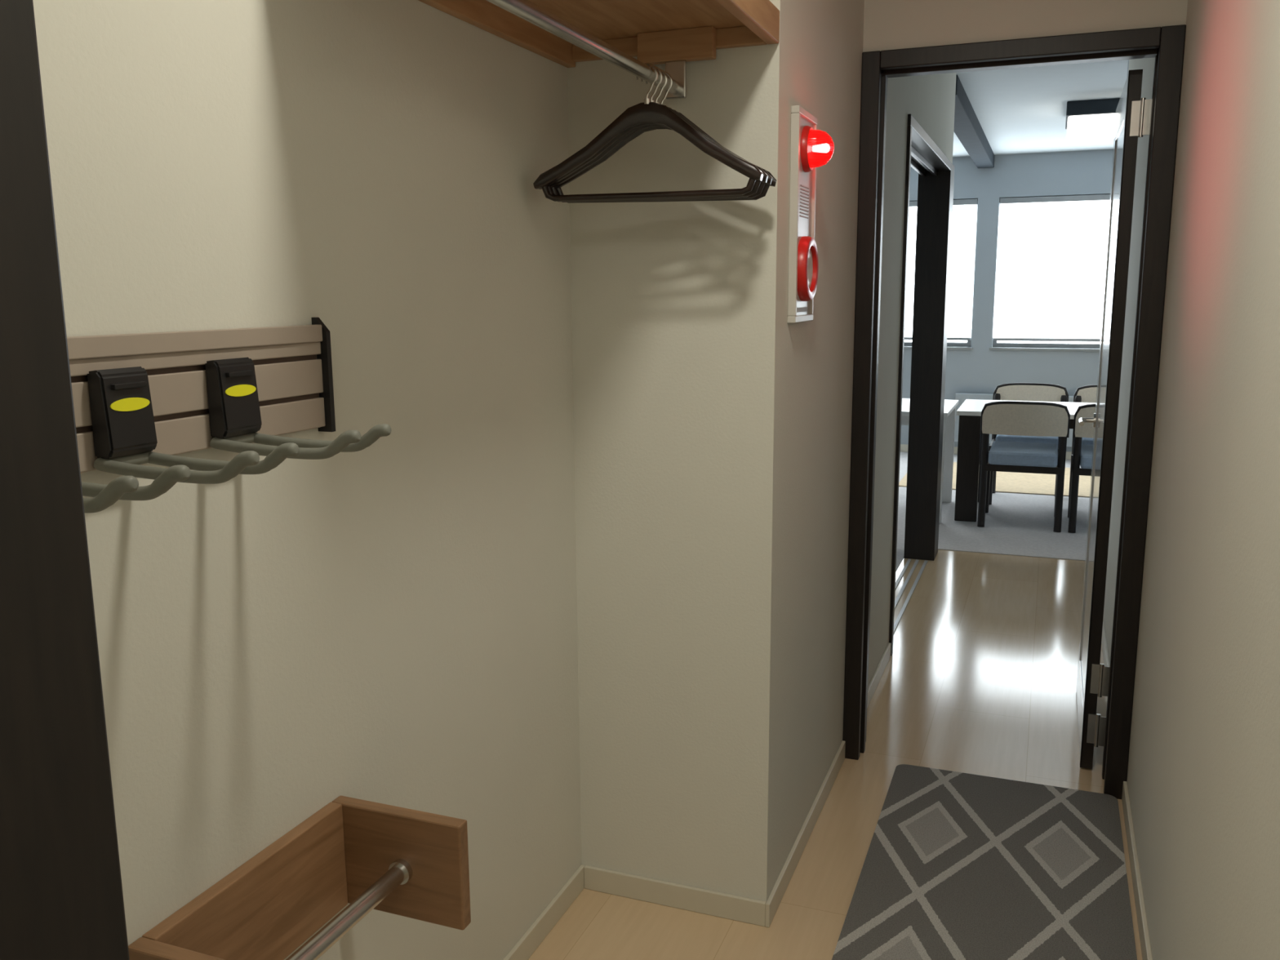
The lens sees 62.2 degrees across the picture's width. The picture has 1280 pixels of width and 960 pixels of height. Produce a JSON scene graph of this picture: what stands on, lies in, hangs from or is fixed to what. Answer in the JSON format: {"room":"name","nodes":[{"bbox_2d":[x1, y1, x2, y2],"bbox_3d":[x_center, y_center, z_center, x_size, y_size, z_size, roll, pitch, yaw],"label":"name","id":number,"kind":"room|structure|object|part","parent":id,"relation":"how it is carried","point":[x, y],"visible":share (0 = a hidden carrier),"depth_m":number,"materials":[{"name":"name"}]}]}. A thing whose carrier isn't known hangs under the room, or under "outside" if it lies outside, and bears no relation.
{"room":"entrance hallway","nodes":[
{"label":"entrance hallway","id":0,"kind":"room"},
{"bbox_2d":[32,0,581,959],"bbox_3d":[-0.524,-0.147,1.529,0.100,2.600,1.820,3,11,21],"label":"wall","id":1,"kind":"structure","parent":0,"point":[393,621],"depth_m":1.60,"materials":[{"name":"beige paint"}]},
{"bbox_2d":[66,317,391,513],"bbox_3d":[-0.494,-0.082,1.143,0.236,0.164,0.771,3,11,21],"label":"rack","id":2,"kind":"object","parent":1,"relation":"attached to","point":[153,397],"visible":0.87,"depth_m":1.27,"materials":[{"name":"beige plastic"}]},
{"bbox_3d":[-0.598,-0.086,1.178,0.018,0.148,0.762,3,11,21],"label":"slat panel","id":3,"kind":"part","parent":2,"relation":"part of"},
{"bbox_2d":[128,795,471,959],"bbox_3d":[-0.433,0.610,1.429,0.226,0.167,0.414,3,11,21],"label":"wall rack","id":4,"kind":"object","parent":1,"relation":"attached to","point":[367,855],"visible":0.98,"depth_m":1.55,"materials":[{"name":"brown wood"}]},
{"bbox_3d":[-0.423,0.616,1.426,0.027,0.027,0.366,3,11,21],"label":"rail","id":5,"kind":"part","parent":4,"relation":"part of","materials":[{"name":"metal"}]},
{"bbox_2d":[503,864,585,959],"bbox_3d":[-0.444,1.099,1.782,0.010,0.058,1.709,3,11,21],"label":"baseboard","id":6,"kind":"structure","parent":1,"relation":"attached to","point":[530,941],"depth_m":2.38,"materials":[{"name":"beige wood"}]},
{"bbox_2d":[417,0,779,67],"bbox_3d":[-0.111,-0.808,1.722,0.458,0.085,0.950,3,11,21],"label":"closet shelf","id":7,"kind":"object","parent":1,"relation":"attached to","point":[655,32],"visible":0.86,"depth_m":2.03,"materials":[{"name":"brown wood"}]},
{"bbox_2d":[486,0,686,99],"bbox_3d":[-0.086,-0.730,1.726,0.044,0.073,0.890,3,11,21],"label":"closet rod","id":8,"kind":"object","parent":7,"relation":"attached to","point":[526,10],"visible":0.92,"depth_m":1.75,"materials":[{"name":"metal"}]},
{"bbox_2d":[533,62,763,201],"bbox_3d":[0.011,-0.655,1.990,0.448,0.246,0.032,3,11,17],"label":"clothes hanger","id":9,"kind":"object","parent":8,"relation":"hanging from","point":[646,112],"visible":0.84,"depth_m":1.99,"materials":[{"name":"black plastic"}]},
{"bbox_2d":[538,65,768,201],"bbox_3d":[0.020,-0.659,2.012,0.448,0.246,0.032,2,10,13],"label":"clothes hanger","id":10,"kind":"object","parent":8,"relation":"hanging from","point":[757,184],"visible":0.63,"depth_m":2.02,"materials":[{"name":"black plastic"}]},
{"bbox_2d":[551,68,772,202],"bbox_3d":[0.030,-0.663,2.036,0.448,0.246,0.032,1,10,10],"label":"clothes hanger","id":11,"kind":"object","parent":8,"relation":"hanging from","point":[617,142],"visible":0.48,"depth_m":2.05,"materials":[{"name":"black plastic"}]},
{"bbox_2d":[555,71,776,203],"bbox_3d":[0.041,-0.668,2.063,0.448,0.246,0.032,1,10,6],"label":"clothes hanger","id":12,"kind":"object","parent":8,"relation":"hanging from","point":[639,132],"visible":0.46,"depth_m":2.08,"materials":[{"name":"black plastic"}]},
{"bbox_2d":[567,0,955,902],"bbox_3d":[0.685,-0.593,3.986,0.558,2.600,3.710,3,11,21],"label":"wall","id":13,"kind":"structure","parent":0,"point":[713,429],"depth_m":2.36,"materials":[{"name":"beige paint"}]},
{"bbox_2d":[583,865,766,926],"bbox_3d":[0.076,0.970,2.482,0.448,0.058,0.010,3,11,21],"label":"baseboard","id":14,"kind":"structure","parent":13,"relation":"attached to","point":[724,905],"depth_m":2.47,"materials":[{"name":"beige wood"}]},
{"bbox_2d":[764,740,845,927],"bbox_3d":[0.457,0.906,2.828,0.010,0.058,0.941,3,11,21],"label":"baseboard","id":15,"kind":"structure","parent":13,"relation":"attached to","point":[777,893],"depth_m":2.71,"materials":[{"name":"beige wood"}]},
{"bbox_2d":[787,105,834,323],"bbox_3d":[0.380,-0.568,2.302,0.073,0.445,0.180,3,11,21],"label":"fire alarm","id":16,"kind":"object","parent":13,"relation":"attached to","point":[811,148],"visible":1,"depth_m":2.26,"materials":[{"name":"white plastic"}]},
{"bbox_3d":[0.354,-0.569,2.312,0.018,0.445,0.180,3,11,21],"label":"frame","id":17,"kind":"part","parent":16,"relation":"part of","materials":[{"name":"white plastic"}]},
{"bbox_2d":[800,184,808,218],"bbox_3d":[0.357,-0.604,2.305,0.002,0.066,0.080,3,11,21],"label":"speaker grille","id":18,"kind":"object","parent":16,"relation":"attached to","point":[804,188],"depth_m":2.30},
{"bbox_3d":[0.352,-0.569,2.313,0.012,0.415,0.156,3,11,21],"label":"plate","id":19,"kind":"part","parent":16,"relation":"part of","materials":[{"name":"white plastic"}]},
{"bbox_2d":[800,125,834,172],"bbox_3d":[0.385,-0.711,2.275,0.061,0.096,0.096,3,11,21],"label":"lamp","id":20,"kind":"object","parent":16,"relation":"attached to","point":[817,146],"depth_m":2.25,"materials":[{"name":"red plastic"}]},
{"bbox_2d":[842,50,887,759],"bbox_3d":[0.669,-0.169,3.145,0.058,2.060,0.148,3,11,21],"label":"door frame","id":21,"kind":"structure","parent":13,"relation":"attached to","point":[873,80],"depth_m":3.08,"materials":[{"name":"brown wood"}]},
{"bbox_2d":[866,642,891,708],"bbox_3d":[0.829,0.734,3.778,0.010,0.058,0.829,3,11,21],"label":"baseboard","id":22,"kind":"structure","parent":13,"relation":"attached to","point":[874,682],"depth_m":3.88,"materials":[{"name":"beige wood"}]},
{"bbox_2d":[888,125,911,656],"bbox_3d":[0.915,-0.300,4.042,0.157,2.000,0.040,3,11,21],"label":"door frame","id":23,"kind":"structure","parent":13,"relation":"attached to","point":[908,127],"depth_m":3.99,"materials":[{"name":"brown wood"}]},
{"bbox_2d":[903,162,954,560],"bbox_3d":[1.516,-0.597,5.572,0.157,2.040,0.200,3,11,21],"label":"door frame","id":24,"kind":"structure","parent":13,"relation":"attached to","point":[935,193],"depth_m":5.48,"materials":[{"name":"brown wood"}]},
{"bbox_2d":[907,114,951,176],"bbox_3d":[1.187,-1.420,4.577,0.157,0.065,1.590,3,11,21],"label":"lintel","id":25,"kind":"object","parent":13,"relation":"attached to","point":[926,155],"visible":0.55,"depth_m":4.63,"materials":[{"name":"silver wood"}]},
{"bbox_2d":[528,549,1142,959],"bbox_3d":[0.503,1.043,2.508,1.455,0.100,7.220,3,11,21],"label":"floor","id":26,"kind":"structure","parent":0,"point":[979,677],"depth_m":3.43,"materials":[{"name":"laminate"}]},
{"bbox_2d":[895,546,904,571],"bbox_3d":[0.824,0.589,4.750,0.410,0.004,2.720,3,11,21],"label":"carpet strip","id":27,"kind":"object","parent":26,"relation":"on","point":[900,549],"depth_m":5.75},
{"bbox_2d":[893,559,927,632],"bbox_3d":[1.201,0.552,4.933,0.100,0.006,1.520,3,11,21],"label":"floor track","id":28,"kind":"object","parent":26,"relation":"on","point":[902,611],"visible":0.55,"depth_m":5.16,"materials":[{"name":"metal"}]},
{"bbox_2d":[831,764,1137,959],"bbox_3d":[0.668,1.058,2.097,0.608,0.011,2.180,3,11,21],"label":"runner rug","id":29,"kind":"object","parent":26,"relation":"on","point":[957,865],"visible":1,"depth_m":2.59,"materials":[{"name":"grey fabric"}]},
{"bbox_2d":[897,451,1088,560],"bbox_3d":[1.939,0.360,6.276,7.400,0.104,6.600,3,11,21],"label":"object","id":30,"kind":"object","parent":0,"point":[1016,524],"depth_m":6.36,"materials":[{"name":"grey carpet"}]},
{"bbox_2d":[901,398,958,524],"bbox_3d":[1.266,-0.174,7.042,1.540,0.685,0.800,3,11,21],"label":"dining table","id":31,"kind":"object","parent":30,"relation":"on","point":[949,411],"visible":0.23,"depth_m":7.06,"materials":[{"name":"white laminate"}]},
{"bbox_2d":[898,462,1090,497],"bbox_3d":[3.212,0.009,7.875,2.400,0.008,1.230,3,11,21],"label":"area rug","id":32,"kind":"object","parent":30,"relation":"on","point":[1006,482],"visible":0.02,"depth_m":7.79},
{"bbox_2d":[977,400,1070,532],"bbox_3d":[2.325,-0.117,6.440,0.489,0.773,0.563,3,11,21],"label":"dining chair","id":33,"kind":"object","parent":30,"relation":"on","point":[1002,417],"visible":1,"depth_m":6.22,"materials":[{"name":"brown wood"}]},
{"bbox_3d":[2.060,-0.064,6.359,0.042,0.702,0.084,3,11,21],"label":"leg","id":34,"kind":"part","parent":33,"relation":"part of","materials":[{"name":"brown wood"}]},
{"bbox_3d":[2.216,0.013,6.780,0.044,0.395,0.044,3,11,21],"label":"leg","id":35,"kind":"part","parent":33,"relation":"part of","materials":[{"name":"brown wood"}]},
{"bbox_2d":[988,440,1057,467],"bbox_3d":[2.341,-0.160,6.476,0.386,0.085,0.470,3,11,21],"label":"seat cushion","id":36,"kind":"object","parent":33,"relation":"on","point":[1002,454],"depth_m":6.30,"materials":[{"name":"blue fabric"}]},
{"bbox_3d":[2.237,-0.356,6.171,0.489,0.207,0.080,3,11,21],"label":"frame","id":37,"kind":"part","parent":33,"relation":"part of","materials":[{"name":"wood"}]},
{"bbox_3d":[2.617,0.038,6.627,0.044,0.395,0.044,3,11,21],"label":"leg","id":38,"kind":"part","parent":33,"relation":"part of","materials":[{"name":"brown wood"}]},
{"bbox_3d":[2.462,-0.039,6.206,0.042,0.702,0.084,3,11,21],"label":"leg","id":39,"kind":"part","parent":33,"relation":"part of","materials":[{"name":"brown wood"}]},
{"bbox_2d":[954,399,1095,521],"bbox_3d":[2.907,-0.093,6.523,1.820,0.685,0.740,3,11,21],"label":"dining table","id":40,"kind":"object","parent":30,"relation":"on","point":[970,437],"visible":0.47,"depth_m":6.51,"materials":[{"name":"white laminate"}]},
{"bbox_2d":[988,382,1068,504],"bbox_3d":[2.611,-0.246,7.157,0.489,0.773,0.563,3,11,21],"label":"dining chair","id":41,"kind":"object","parent":30,"relation":"on","point":[1039,392],"visible":0.41,"depth_m":7.29,"materials":[{"name":"beige fabric"}]},
{"bbox_3d":[2.321,-0.033,7.035,0.044,0.395,0.044,3,11,21],"label":"leg","id":42,"kind":"part","parent":41,"relation":"part of","materials":[{"name":"brown wood"}]},
{"bbox_3d":[2.475,-0.253,7.403,0.042,0.702,0.084,3,11,21],"label":"leg","id":43,"kind":"part","parent":41,"relation":"part of","materials":[{"name":"brown wood"}]},
{"bbox_2d":[995,434,1058,445],"bbox_3d":[2.594,-0.274,7.108,0.386,0.085,0.470,3,11,21],"label":"seat cushion","id":44,"kind":"object","parent":41,"relation":"on","point":[997,437],"depth_m":6.90,"materials":[{"name":"blue fabric"}]},
{"bbox_3d":[2.695,-0.565,7.326,0.489,0.207,0.080,3,11,21],"label":"frame","id":45,"kind":"part","parent":41,"relation":"part of","materials":[{"name":"brown wood"}]},
{"bbox_3d":[2.876,-0.228,7.251,0.042,0.702,0.084,3,11,21],"label":"leg","id":46,"kind":"part","parent":41,"relation":"part of","materials":[{"name":"brown wood"}]},
{"bbox_2d":[1067,404,1095,533],"bbox_3d":[2.804,-0.089,6.268,0.489,0.773,0.563,3,11,21],"label":"dining chair","id":47,"kind":"object","parent":30,"relation":"on","point":[1082,456],"visible":0.38,"depth_m":6.17,"materials":[{"name":"brown wood"}]},
{"bbox_3d":[2.695,0.041,6.608,0.044,0.395,0.044,3,11,21],"label":"leg","id":48,"kind":"part","parent":47,"relation":"part of","materials":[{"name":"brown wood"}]},
{"bbox_3d":[2.540,-0.036,6.187,0.042,0.702,0.084,3,11,21],"label":"leg","id":49,"kind":"part","parent":47,"relation":"part of","materials":[{"name":"brown wood"}]},
{"bbox_3d":[2.717,-0.329,5.999,0.489,0.207,0.080,3,11,21],"label":"frame","id":50,"kind":"part","parent":47,"relation":"part of","materials":[{"name":"beige fabric"}]},
{"bbox_2d":[1080,444,1093,469],"bbox_3d":[2.821,-0.133,6.304,0.386,0.085,0.470,3,11,21],"label":"seat cushion","id":51,"kind":"object","parent":47,"relation":"on","point":[1086,451],"depth_m":6.16,"materials":[{"name":"blue fabric"}]},
{"bbox_2d":[1068,384,1097,492],"bbox_3d":[3.096,-0.217,6.972,0.489,0.773,0.563,3,11,21],"label":"dining chair","id":52,"kind":"object","parent":30,"relation":"on","point":[1086,393],"visible":0.12,"depth_m":7.18,"materials":[{"name":"beige fabric"}]},
{"bbox_3d":[2.960,-0.223,7.219,0.042,0.702,0.084,3,11,21],"label":"leg","id":53,"kind":"part","parent":52,"relation":"part of","materials":[{"name":"brown wood"}]},
{"bbox_3d":[3.180,-0.535,7.141,0.489,0.207,0.080,3,11,21],"label":"frame","id":54,"kind":"part","parent":52,"relation":"part of","materials":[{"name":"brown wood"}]},
{"bbox_2d":[1081,437,1093,444],"bbox_3d":[3.079,-0.245,6.923,0.386,0.085,0.470,3,11,21],"label":"seat cushion","id":55,"kind":"object","parent":52,"relation":"on","point":[1087,441],"depth_m":6.77,"materials":[{"name":"blue fabric"}]},
{"bbox_2d":[900,149,1113,451],"bbox_3d":[3.073,-1.496,8.959,7.400,2.600,0.160,3,11,21],"label":"wall","id":56,"kind":"structure","parent":0,"point":[978,370],"depth_m":8.83,"materials":[{"name":"paint"}]},
{"bbox_2d":[903,346,973,349],"bbox_3d":[1.981,-1.175,9.372,1.845,0.020,0.075,3,11,21],"label":"window sill","id":57,"kind":"structure","parent":56,"relation":"attached to","point":[904,347],"depth_m":9.06,"materials":[{"name":"grey metal"}]},
{"bbox_2d":[903,198,977,346],"bbox_3d":[1.995,-1.799,9.310,1.805,1.230,0.090,3,11,21],"label":"window","id":58,"kind":"structure","parent":56,"relation":"in","point":[968,344],"depth_m":9.09,"materials":[{"name":"white glass"}]},
{"bbox_2d":[904,339,967,342],"bbox_3d":[2.016,-1.809,9.363,1.735,1.160,0.005,3,11,21],"label":"glass light","id":59,"kind":"object","parent":58,"relation":"attached to","point":[907,340],"visible":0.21,"depth_m":9.20,"materials":[{"name":"glass"}]},
{"bbox_3d":[1.988,-1.254,9.377,1.789,0.023,0.025,3,11,21],"label":"blind bottom rail","id":60,"kind":"part","parent":58,"relation":"part of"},
{"bbox_2d":[904,204,977,337],"bbox_3d":[1.983,-1.806,9.278,1.789,1.105,0.004,3,11,21],"label":"roller blind","id":61,"kind":"object","parent":58,"relation":"attached to","point":[964,216],"visible":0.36,"depth_m":9.02,"materials":[{"name":"white fabric"}]},
{"bbox_2d":[909,199,977,207],"bbox_3d":[1.978,-2.371,9.172,1.797,0.045,0.046,3,11,21],"label":"blind headbox","id":62,"kind":"object","parent":58,"relation":"attached to","point":[960,202],"visible":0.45,"depth_m":8.88,"materials":[{"name":"grey metal"}]},
{"bbox_2d":[900,444,1071,459],"bbox_3d":[3.051,-0.238,9.103,7.000,0.066,0.010,3,11,21],"label":"baseboard","id":63,"kind":"structure","parent":56,"relation":"attached to","point":[904,447],"depth_m":9.22,"materials":[{"name":"grey"}]},
{"bbox_2d":[954,392,1073,447],"bbox_3d":[3.618,-0.484,8.794,1.950,0.420,0.088,3,11,21],"label":"panel radiator","id":64,"kind":"object","parent":56,"relation":"attached to","point":[961,397],"visible":0.09,"depth_m":9.03,"materials":[{"name":"metal"}]},
{"bbox_2d":[989,346,1099,351],"bbox_3d":[3.833,-1.063,8.666,1.865,0.020,0.075,3,11,21],"label":"window sill","id":65,"kind":"structure","parent":56,"relation":"attached to","point":[990,348],"depth_m":8.80,"materials":[{"name":"grey metal"}]},
{"bbox_2d":[992,194,1100,348],"bbox_3d":[3.848,-1.687,8.605,1.825,1.230,0.090,3,11,21],"label":"window","id":66,"kind":"structure","parent":56,"relation":"in","point":[995,344],"depth_m":8.87,"materials":[{"name":"grey metal"}]},
{"bbox_3d":[3.840,-1.141,8.671,1.809,0.023,0.025,3,11,21],"label":"blind bottom rail","id":67,"kind":"part","parent":66,"relation":"part of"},
{"bbox_2d":[997,340,1099,343],"bbox_3d":[3.868,-1.696,8.658,1.755,1.160,0.005,3,11,21],"label":"glass light","id":68,"kind":"object","parent":66,"relation":"attached to","point":[998,341],"visible":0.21,"depth_m":8.91,"materials":[{"name":"glass"}]},
{"bbox_2d":[993,200,1109,338],"bbox_3d":[3.836,-1.694,8.573,1.809,1.105,0.004,3,11,21],"label":"roller blind","id":69,"kind":"object","parent":66,"relation":"attached to","point":[1051,256],"visible":0.36,"depth_m":8.74,"materials":[{"name":"white fabric"}]},
{"bbox_2d":[1000,194,1110,204],"bbox_3d":[3.830,-2.259,8.467,1.817,0.045,0.046,3,11,21],"label":"blind headbox","id":70,"kind":"object","parent":66,"relation":"attached to","point":[1097,197],"visible":0.44,"depth_m":8.62,"materials":[{"name":"grey metal"}]},
{"bbox_2d":[862,0,1187,52],"bbox_3d":[1.002,-1.424,2.781,0.797,0.545,0.100,3,11,21],"label":"wall","id":71,"kind":"structure","parent":0,"point":[888,24],"depth_m":2.79,"materials":[{"name":"beige paint"}]},
{"bbox_2d":[880,26,1161,77],"bbox_3d":[1.004,-1.135,2.839,0.691,0.054,0.148,3,11,21],"label":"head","id":72,"kind":"object","parent":71,"relation":"attached to","point":[1144,42],"visible":0.99,"depth_m":2.79},
{"bbox_2d":[952,59,1128,156],"bbox_3d":[1.921,-2.198,5.820,7.400,0.100,6.400,3,11,21],"label":"ceiling","id":73,"kind":"structure","parent":0,"point":[1018,110],"depth_m":6.16,"materials":[{"name":"white paint"}]},
{"bbox_2d":[953,75,994,168],"bbox_3d":[2.211,-2.328,7.110,0.130,0.100,3.580,3,11,21],"label":"ceiling beam","id":74,"kind":"structure","parent":73,"relation":"attached to","point":[968,129],"depth_m":6.84,"materials":[{"name":"grey paint"}]},
{"bbox_2d":[1065,97,1119,141],"bbox_3d":[2.927,-2.181,6.410,0.660,0.155,0.600,3,11,21],"label":"ceiling light fixture","id":75,"kind":"object","parent":73,"relation":"attached to","point":[1092,119],"depth_m":6.23,"materials":[{"name":"white plastic"}]},
{"bbox_2d":[1102,0,1279,959],"bbox_3d":[1.126,-0.248,2.030,0.100,2.600,7.020,3,11,21],"label":"wall","id":76,"kind":"structure","parent":0,"point":[1203,779],"depth_m":1.79,"materials":[{"name":"beige paint"}]},
{"bbox_2d":[1075,75,1128,755],"bbox_3d":[1.424,-0.174,3.320,0.087,1.982,0.681,3,11,21],"label":"door","id":77,"kind":"structure","parent":76,"relation":"in","point":[1119,141],"depth_m":3.37,"materials":[{"name":"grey glass"}]},
{"bbox_3d":[1.492,-0.194,3.540,0.054,0.016,0.119,3,11,21],"label":"lever handle","id":78,"kind":"part","parent":77,"relation":"part of","materials":[{"name":"metal"}]},
{"bbox_2d":[1093,413,1095,427],"bbox_3d":[1.532,-0.201,3.578,0.006,0.048,0.048,3,11,21],"label":"rose","id":79,"kind":"object","parent":77,"relation":"attached to","point":[1094,415],"visible":1,"depth_m":3.56,"materials":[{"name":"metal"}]},
{"bbox_3d":[1.449,-0.172,3.311,0.033,1.982,0.681,3,11,21],"label":"door leaf stiles","id":80,"kind":"part","parent":77,"relation":"part of","materials":[{"name":"black wood"}]},
{"bbox_2d":[1080,69,1151,768],"bbox_3d":[1.346,-0.114,2.990,0.076,1.982,0.034,3,11,21],"label":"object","id":81,"kind":"structure","parent":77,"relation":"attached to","point":[1128,164],"depth_m":2.98,"materials":[{"name":"brown wood"}]},
{"bbox_3d":[1.354,0.738,3.130,0.063,0.090,0.014,3,11,21],"label":"hinge","id":82,"kind":"part","parent":81,"relation":"part of","materials":[{"name":"silver metal"}]},
{"bbox_3d":[1.353,0.586,3.103,0.063,0.090,0.014,3,11,21],"label":"hinge","id":83,"kind":"part","parent":81,"relation":"part of","materials":[{"name":"silver metal"}]},
{"bbox_3d":[1.342,-0.965,2.826,0.063,0.090,0.014,3,11,21],"label":"hinge","id":84,"kind":"part","parent":81,"relation":"part of","materials":[{"name":"silver metal"}]},
{"bbox_2d":[1101,617,1110,666],"bbox_3d":[1.894,0.626,4.344,0.010,0.058,2.669,3,11,21],"label":"baseboard","id":85,"kind":"structure","parent":76,"relation":"attached to","point":[1104,642],"depth_m":4.11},
{"bbox_2d":[1121,781,1152,959],"bbox_3d":[0.590,1.228,1.015,0.010,0.058,4.281,3,11,21],"label":"baseboard","id":86,"kind":"structure","parent":76,"relation":"attached to","point":[1145,946],"depth_m":2.51,"materials":[{"name":"beige wood"}]},
{"bbox_2d":[1102,24,1186,799],"bbox_3d":[1.359,-0.127,2.882,0.056,2.060,0.148,3,11,21],"label":"door frame","id":87,"kind":"structure","parent":76,"relation":"attached to","point":[1169,60],"depth_m":2.81,"materials":[{"name":"brown wood"}]},
{"bbox_2d":[1093,713,1101,746],"bbox_3d":[1.349,0.738,3.129,0.012,0.100,0.012,3,11,21],"label":"pin","id":88,"kind":"object","parent":87,"relation":"attached to","point":[1098,715],"depth_m":3.13,"materials":[{"name":"silver metal"}]},
{"bbox_2d":[1097,663,1104,697],"bbox_3d":[1.348,0.586,3.102,0.012,0.100,0.012,3,11,21],"label":"pin","id":89,"kind":"object","parent":87,"relation":"attached to","point":[1102,665],"depth_m":3.10,"materials":[{"name":"silver metal"}]},
{"bbox_2d":[1137,97,1146,137],"bbox_3d":[1.337,-0.965,2.826,0.012,0.100,0.012,3,11,21],"label":"pin","id":90,"kind":"object","parent":87,"relation":"attached to","point":[1142,101],"depth_m":2.82,"materials":[{"name":"silver metal"}]},
{"bbox_3d":[-0.703,0.160,-0.186,0.098,2.600,1.500,3,11,21],"label":"wall","id":91,"kind":"structure","parent":0,"visible":0},
{"bbox_2d":[0,0,129,959],"bbox_3d":[-0.397,0.097,0.582,0.098,2.450,0.150,3,11,21],"label":"door frame","id":92,"kind":"structure","parent":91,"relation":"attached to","point":[61,895],"depth_m":0.59,"materials":[{"name":"brown wood"}]}
]}

